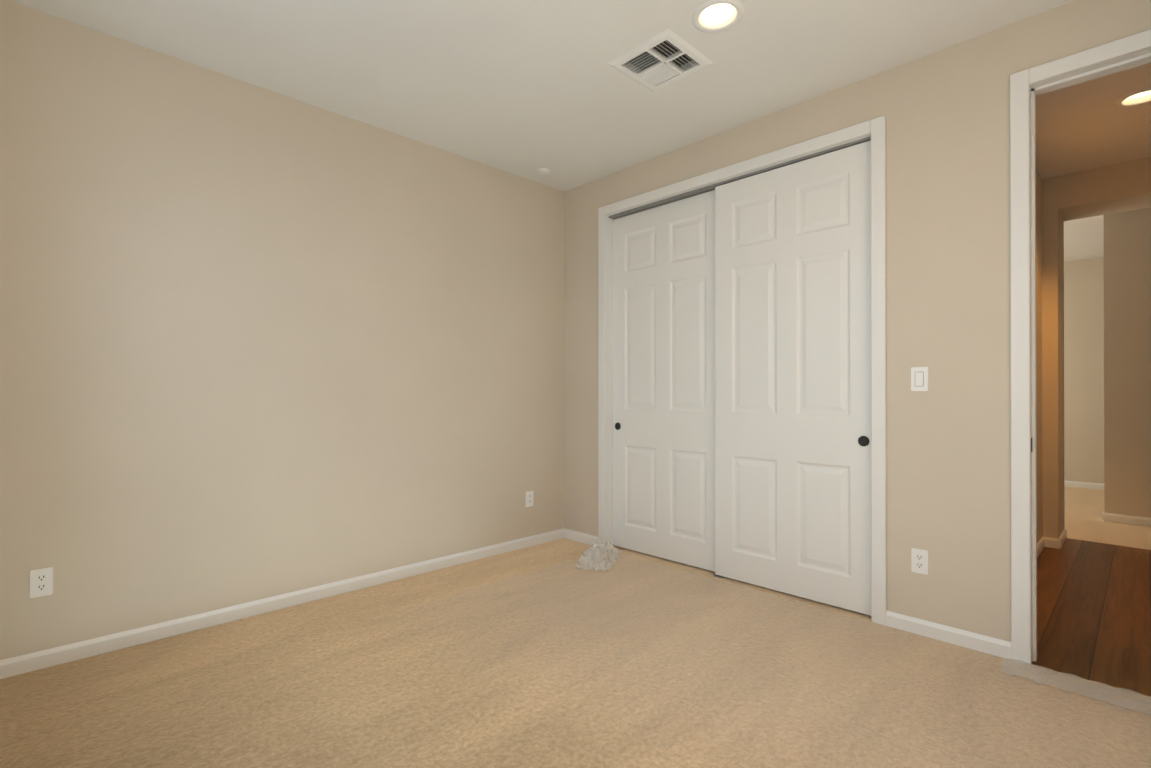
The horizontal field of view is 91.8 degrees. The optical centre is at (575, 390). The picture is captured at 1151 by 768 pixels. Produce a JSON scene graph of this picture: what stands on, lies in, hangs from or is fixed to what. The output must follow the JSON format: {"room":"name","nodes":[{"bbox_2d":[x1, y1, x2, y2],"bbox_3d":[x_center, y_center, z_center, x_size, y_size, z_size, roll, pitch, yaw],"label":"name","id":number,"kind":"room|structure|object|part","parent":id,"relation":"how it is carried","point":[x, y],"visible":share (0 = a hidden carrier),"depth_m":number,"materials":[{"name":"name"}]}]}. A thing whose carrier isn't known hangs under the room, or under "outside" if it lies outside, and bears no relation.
{"room":"empty bedroom","nodes":[
{"label":"empty bedroom","id":0,"kind":"room"},
{"bbox_2d":[0,0,563,659],"bbox_3d":[-1.283,-0.209,3.334,3.460,2.740,0.120,0,0,-44],"label":"wall","id":1,"kind":"structure","parent":0,"point":[256,342],"depth_m":2.83,"materials":[{"name":"beige paint"}]},
{"bbox_2d":[30,567,52,597],"bbox_3d":[-2.224,0.800,2.322,0.070,0.114,0.008,0,0,-44],"label":"electrical outlet","id":2,"kind":"object","parent":1,"relation":"attached to","point":[41,582],"visible":1,"depth_m":2.32,"materials":[{"name":"white plastic"}]},
{"bbox_2d":[0,528,563,678],"bbox_3d":[-1.237,1.124,3.282,3.220,0.072,0.013,0,0,-44],"label":"baseboard","id":3,"kind":"structure","parent":1,"relation":"attached to","point":[29,662],"depth_m":2.81,"materials":[{"name":"white wood"}]},
{"bbox_2d":[526,491,532,506],"bbox_3d":[-0.342,0.810,4.162,0.070,0.114,0.008,0,0,-44],"label":"electrical outlet","id":4,"kind":"object","parent":1,"relation":"attached to","point":[529,498],"visible":1,"depth_m":4.16,"materials":[{"name":"white plastic"}]},
{"bbox_2d":[0,538,1150,767],"bbox_3d":[0.352,1.187,2.187,4.200,0.060,4.040,0,0,-44],"label":"floor carpet","id":5,"kind":"object","parent":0,"point":[346,680],"visible":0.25,"depth_m":2.14,"materials":[{"name":"beige carpet"}]},
{"bbox_2d":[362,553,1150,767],"bbox_3d":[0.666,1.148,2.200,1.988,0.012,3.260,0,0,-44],"label":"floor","id":6,"kind":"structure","parent":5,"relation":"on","point":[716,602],"depth_m":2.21,"materials":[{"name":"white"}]},
{"bbox_3d":[2.124,1.147,2.003,0.178,0.012,0.940,0,0,-44],"label":"plastic film strip","id":7,"kind":"part","parent":6,"relation":"part of","materials":[{"name":"plastic"}]},
{"bbox_2d":[10,0,1150,261],"bbox_3d":[2.959,-1.579,3.291,9.460,0.001,6.120,0,0,-44],"label":"ceiling","id":8,"kind":"structure","parent":0,"point":[526,89],"depth_m":2.71,"materials":[{"name":"paint"}]},
{"bbox_2d":[537,168,549,174],"bbox_3d":[-0.228,-1.568,4.000,0.096,0.019,0.096,0,0,-44],"label":"sprinkler","id":9,"kind":"object","parent":8,"relation":"attached to","point":[543,171],"visible":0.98,"depth_m":3.98,"materials":[{"name":"white"}]},
{"bbox_2d":[607,28,713,91],"bbox_3d":[0.410,-1.647,2.694,0.366,0.149,0.366,0,0,-44],"label":"ceiling vent","id":10,"kind":"object","parent":8,"relation":"in","point":[668,56],"visible":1,"depth_m":2.71,"materials":[{"name":"white metal"}]},
{"bbox_2d":[692,0,743,32],"bbox_3d":[0.601,-1.611,2.356,0.216,0.070,0.216,0,0,-44],"label":"recessed light","id":11,"kind":"object","parent":8,"relation":"in","point":[713,16],"visible":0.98,"depth_m":2.38,"materials":[{"name":"white"}]},
{"bbox_2d":[1114,88,1150,107],"bbox_3d":[3.055,-1.609,3.007,0.216,0.070,0.216,0,0,-44],"label":"recessed light","id":12,"kind":"object","parent":8,"relation":"in","point":[1138,98],"visible":0.77,"depth_m":3.06,"materials":[{"name":"white"}]},
{"bbox_2d":[575,541,621,570],"bbox_3d":[0.167,1.103,3.794,0.265,0.108,0.526,0,0,14],"label":"scrap","id":13,"kind":"object","parent":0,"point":[599,549],"visible":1,"depth_m":3.72,"materials":[{"name":"white"}]},
{"bbox_2d":[564,0,1150,641],"bbox_3d":[1.323,-0.210,3.057,0.120,2.740,3.920,0,0,-44],"label":"wall","id":14,"kind":"structure","parent":0,"point":[948,436],"depth_m":2.60,"materials":[{"name":"beige paint"}]},
{"bbox_2d":[564,528,597,545],"bbox_3d":[0.040,1.127,4.270,0.013,0.072,0.385,0,0,-44],"label":"baseboard","id":15,"kind":"structure","parent":14,"relation":"attached to","point":[584,538],"depth_m":4.26,"materials":[{"name":"white wood"}]},
{"bbox_2d":[613,190,714,571],"bbox_3d":[0.609,-0.061,3.828,0.041,2.418,0.917,0,0,-44],"label":"closet door","id":16,"kind":"structure","parent":14,"relation":"in","point":[664,381],"depth_m":3.80,"materials":[{"name":"white wood"}]},
{"bbox_3d":[0.311,0.264,4.107,0.006,0.054,0.054,0,0,-44],"label":"handle","id":17,"kind":"part","parent":16,"relation":"part of","materials":[{"name":"brown metal"}]},
{"bbox_2d":[609,136,870,218],"bbox_3d":[0.907,-1.283,3.500,0.084,0.012,1.810,0,0,-44],"label":"trim","id":18,"kind":"structure","parent":14,"relation":"attached to","point":[668,200],"depth_m":3.48,"materials":[{"name":"grey metal"}]},
{"bbox_2d":[598,116,886,625],"bbox_3d":[0.900,-0.071,3.489,0.120,2.465,1.840,0,0,-44],"label":"door frame","id":19,"kind":"structure","parent":14,"relation":"attached to","point":[609,380],"depth_m":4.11,"materials":[{"name":"white wood"}]},
{"bbox_2d":[715,140,871,615],"bbox_3d":[1.203,-0.063,3.163,0.041,2.418,0.917,0,0,-44],"label":"closet door","id":20,"kind":"structure","parent":14,"relation":"in","point":[792,379],"depth_m":3.11,"materials":[{"name":"white wood"}]},
{"bbox_3d":[1.477,0.260,2.857,0.006,0.054,0.054,0,0,-44],"label":"handle","id":21,"kind":"part","parent":20,"relation":"part of","materials":[{"name":"brown metal"}]},
{"bbox_2d":[911,548,927,574],"bbox_3d":[1.633,0.811,2.645,0.008,0.114,0.070,0,0,-44],"label":"electrical outlet","id":22,"kind":"object","parent":14,"relation":"attached to","point":[919,560],"visible":1,"depth_m":2.64,"materials":[{"name":"white plastic"}]},
{"bbox_2d":[911,367,927,390],"bbox_3d":[1.632,-0.053,2.647,0.010,0.114,0.070,0,0,-44],"label":"light switch","id":23,"kind":"object","parent":14,"relation":"attached to","point":[919,378],"visible":1,"depth_m":2.65,"materials":[{"name":"white plastic"}]},
{"bbox_2d":[886,611,1010,658],"bbox_3d":[1.702,1.121,2.570,0.013,0.072,0.490,0,0,-44],"label":"baseboard","id":24,"kind":"structure","parent":14,"relation":"attached to","point":[972,640],"depth_m":2.55,"materials":[{"name":"white wood"}]},
{"bbox_2d":[1010,29,1150,664],"bbox_3d":[2.249,-0.101,2.109,0.154,2.515,0.940,0,0,-44],"label":"door frame","id":25,"kind":"structure","parent":14,"relation":"attached to","point":[1021,82],"depth_m":2.37,"materials":[{"name":"white wood"}]},
{"bbox_2d":[1036,169,1042,543],"bbox_3d":[2.635,-0.209,3.417,2.260,2.740,0.120,0,0,-44],"label":"wall","id":26,"kind":"structure","parent":0,"point":[1039,342],"depth_m":4.05,"materials":[{"name":"beige paint"}]},
{"bbox_2d":[1037,537,1044,557],"bbox_3d":[2.682,1.124,3.365,2.260,0.072,0.013,0,0,-44],"label":"baseboard","id":27,"kind":"structure","parent":26,"relation":"attached to","point":[1040,545],"depth_m":4.01,"materials":[{"name":"wood"}]},
{"bbox_2d":[1064,257,1103,483],"bbox_3d":[6.515,-0.199,6.329,0.120,2.740,5.500,0,0,-44],"label":"wall","id":28,"kind":"structure","parent":0,"point":[1084,370],"depth_m":6.68,"materials":[{"name":"beige paint"}]},
{"bbox_2d":[1064,480,1103,489],"bbox_3d":[6.510,1.133,6.236,0.013,0.072,5.380,0,0,-44],"label":"baseboard","id":29,"kind":"structure","parent":28,"relation":"attached to","point":[1088,485],"depth_m":6.66,"materials":[{"name":"white wood"}]},
{"bbox_2d":[1032,538,1150,696],"bbox_3d":[3.183,1.190,3.081,2.820,0.059,1.360,0,0,-44],"label":"floor","id":30,"kind":"structure","parent":0,"point":[1093,611],"depth_m":2.90,"materials":[{"name":"brown wood"}]},
{"bbox_2d":[1042,157,1150,538],"bbox_3d":[4.041,-0.207,3.910,0.440,2.740,5.500,0,0,-44],"label":"wall","id":31,"kind":"structure","parent":0,"point":[1115,188],"depth_m":4.12,"materials":[{"name":"beige paint"}]},
{"bbox_2d":[1044,537,1058,548],"bbox_3d":[3.512,1.126,4.123,0.013,0.072,0.090,0,0,-44],"label":"baseboard","id":32,"kind":"structure","parent":31,"relation":"attached to","point":[1051,542],"depth_m":4.11,"materials":[{"name":"wood"}]},
{"bbox_2d":[1059,529,1066,548],"bbox_3d":[3.710,1.127,4.245,0.440,0.072,0.013,0,0,-44],"label":"baseboard","id":33,"kind":"structure","parent":31,"relation":"attached to","point":[1063,537],"depth_m":4.22,"materials":[{"name":"white wood"}]},
{"bbox_2d":[1064,486,1150,549],"bbox_3d":[5.378,1.197,5.213,3.300,0.060,5.500,0,0,-44],"label":"floor","id":34,"kind":"structure","parent":0,"point":[1084,509],"depth_m":4.81,"materials":[{"name":"beige carpet"}]},
{"bbox_2d":[1104,207,1150,517],"bbox_3d":[5.831,-0.207,3.940,0.120,2.740,3.040,0,0,-44],"label":"wall","id":35,"kind":"structure","parent":0,"point":[1127,362],"depth_m":4.88,"materials":[{"name":"beige paint"}]},
{"bbox_2d":[1104,513,1150,526],"bbox_3d":[5.783,1.126,3.889,0.013,0.072,3.040,0,0,-44],"label":"baseboard","id":36,"kind":"structure","parent":35,"relation":"attached to","point":[1128,519],"depth_m":4.87,"materials":[{"name":"white wood"}]}
]}

